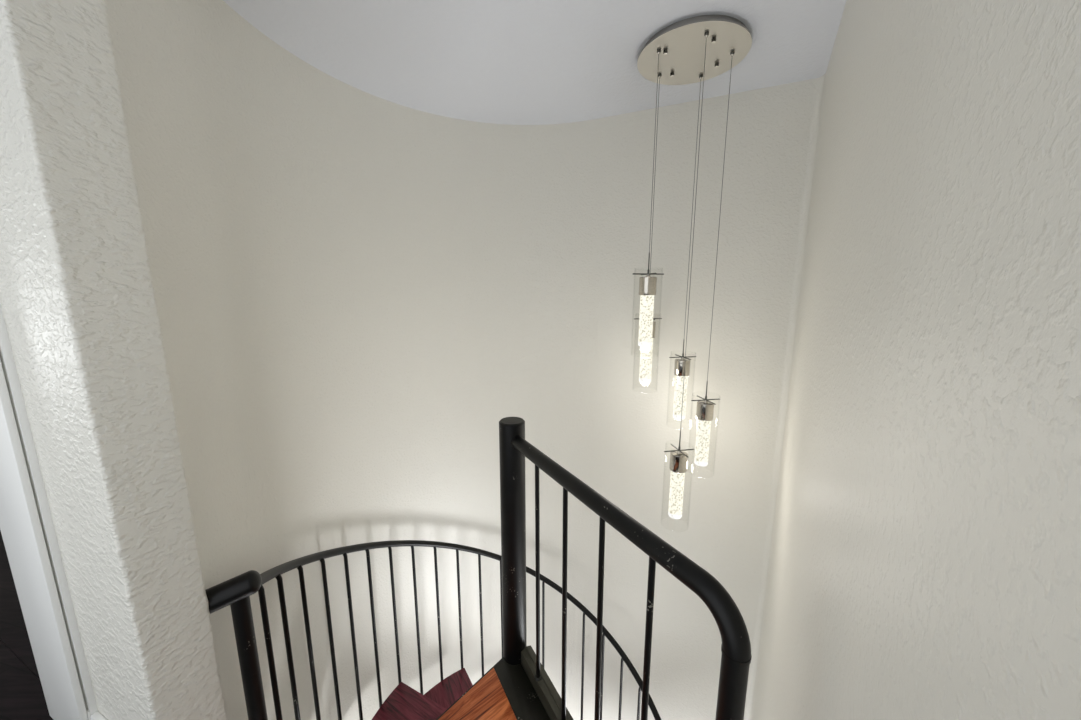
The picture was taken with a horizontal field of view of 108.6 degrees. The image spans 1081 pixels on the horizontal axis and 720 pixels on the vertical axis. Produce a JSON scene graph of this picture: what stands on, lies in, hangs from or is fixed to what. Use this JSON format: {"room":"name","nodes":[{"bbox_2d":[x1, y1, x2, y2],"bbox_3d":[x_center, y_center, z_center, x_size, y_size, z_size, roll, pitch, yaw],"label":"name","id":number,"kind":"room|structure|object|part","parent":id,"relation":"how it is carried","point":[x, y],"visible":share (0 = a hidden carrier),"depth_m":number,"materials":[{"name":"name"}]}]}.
{"room":"spiral staircase landing","nodes":[
{"label":"spiral staircase landing","id":0,"kind":"room"},
{"bbox_2d":[0,530,52,719],"bbox_3d":[-1.592,1.200,1.968,4.878,0.300,3.350,4,11,24],"label":"floor","id":1,"kind":"structure","parent":0,"point":[22,697],"depth_m":1.46,"materials":[{"name":"brown wood"}]},
{"bbox_2d":[0,0,227,719],"bbox_3d":[-1.251,0.191,1.059,0.676,2.644,0.149,4,11,24],"label":"wall","id":2,"kind":"structure","parent":0,"point":[78,300],"depth_m":0.88,"materials":[{"name":"white paint"}]},
{"bbox_2d":[0,303,97,719],"bbox_3d":[-1.440,0.142,1.117,0.302,2.080,0.182,4,11,24],"label":"trim","id":3,"kind":"structure","parent":2,"relation":"attached to","point":[27,529],"depth_m":1.08,"materials":[{"name":"white paint"}]},
{"bbox_2d":[90,711,106,719],"bbox_3d":[-1.151,1.132,1.089,0.388,0.140,0.017,4,11,24],"label":"baseboard","id":4,"kind":"structure","parent":2,"relation":"attached to","point":[97,715],"depth_m":1.15,"materials":[{"name":"white paint"}]},
{"bbox_2d":[106,0,821,719],"bbox_3d":[-0.089,1.546,2.298,2.626,5.744,1.194,-4,11,-23],"label":"wall","id":5,"kind":"structure","parent":0,"point":[355,289],"depth_m":2.09,"materials":[{"name":"white paint"}]},
{"bbox_2d":[223,0,845,124],"bbox_3d":[-0.948,-1.254,1.353,6.200,0.100,3.550,4,11,24],"label":"ceiling","id":6,"kind":"structure","parent":0,"point":[509,62],"depth_m":1.54,"materials":[{"name":"white paint"}]},
{"bbox_2d":[633,14,751,518],"bbox_3d":[0.603,-0.263,1.713,0.429,1.977,0.432,0,10,0],"label":"pendant chandelier","id":7,"kind":"object","parent":6,"relation":"hanging from","point":[695,49],"visible":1,"depth_m":1.64,"materials":[{"name":"clear glass"}]},
{"bbox_2d":[634,78,661,382],"bbox_3d":[0.513,-0.541,1.792,0.139,1.399,0.139,0,10,0],"label":"pendant light","id":8,"kind":"object","parent":7,"relation":"attached to","point":[645,371],"depth_m":1.86,"materials":[{"name":"clear glass"}]},
{"bbox_2d":[633,55,663,346],"bbox_3d":[0.458,-0.610,1.606,0.139,1.198,0.139,0,10,0],"label":"pendant light","id":9,"kind":"object","parent":7,"relation":"attached to","point":[648,284],"depth_m":1.64,"materials":[{"name":"clear glass"}]},
{"bbox_2d":[669,80,700,419],"bbox_3d":[0.694,-0.450,1.816,0.139,1.586,0.139,0,10,0],"label":"pendant light","id":10,"kind":"object","parent":7,"relation":"attached to","point":[679,365],"depth_m":1.89,"materials":[{"name":"clear glass"}]},
{"bbox_2d":[664,38,706,518],"bbox_3d":[0.600,-0.223,1.571,0.139,1.948,0.139,0,10,0],"label":"pendant light","id":11,"kind":"object","parent":7,"relation":"attached to","point":[678,458],"depth_m":1.67,"materials":[{"name":"clear glass"}]},
{"bbox_2d":[691,61,731,465],"bbox_3d":[0.748,-0.339,1.665,0.139,1.754,0.139,0,10,0],"label":"pendant light","id":12,"kind":"object","parent":7,"relation":"attached to","point":[705,408],"depth_m":1.75,"materials":[{"name":"clear glass"}]},
{"bbox_2d":[749,0,1080,719],"bbox_3d":[0.620,1.775,1.000,0.111,5.744,2.957,6,11,29],"label":"wall","id":13,"kind":"structure","parent":0,"point":[924,557],"depth_m":0.39,"materials":[{"name":"white paint"}]},
{"bbox_3d":[-0.750,4.727,1.088,7.500,0.100,7.500,0,10,0],"label":"floor","id":14,"kind":"structure","parent":0,"visible":0},
{"bbox_2d":[205,417,751,719],"bbox_3d":[-0.143,2.365,1.846,1.682,4.289,1.839,4,11,22],"label":"spiral staircase","id":15,"kind":"structure","parent":14,"relation":"on","point":[518,686],"depth_m":1.50,"materials":[{"name":"black metal"}]},
{"bbox_3d":[-0.897,0.673,1.128,0.144,0.088,0.067,-6,11,-29],"label":"handrail","id":16,"kind":"part","parent":15,"relation":"part of","materials":[{"name":"black metal"}]},
{"bbox_3d":[-0.883,2.608,1.477,0.046,3.937,0.046,0,10,0],"label":"newel post","id":17,"kind":"part","parent":15,"relation":"part of","materials":[{"name":"black metal"}]},
{"bbox_3d":[-0.120,1.725,1.809,1.695,2.350,1.680,0,10,0],"label":"handrail","id":18,"kind":"part","parent":15,"relation":"part of","materials":[{"name":"black metal"}]},
{"bbox_3d":[0.140,0.422,1.114,0.050,0.111,0.975,-6,11,-29],"label":"guard rail","id":19,"kind":"part","parent":15,"relation":"part of","materials":[{"name":"black metal"}]},
{"bbox_3d":[0.365,1.012,0.807,0.051,0.955,0.051,0,10,0],"label":"guard post","id":20,"kind":"part","parent":15,"relation":"part of","materials":[{"name":"black metal"}]}
]}

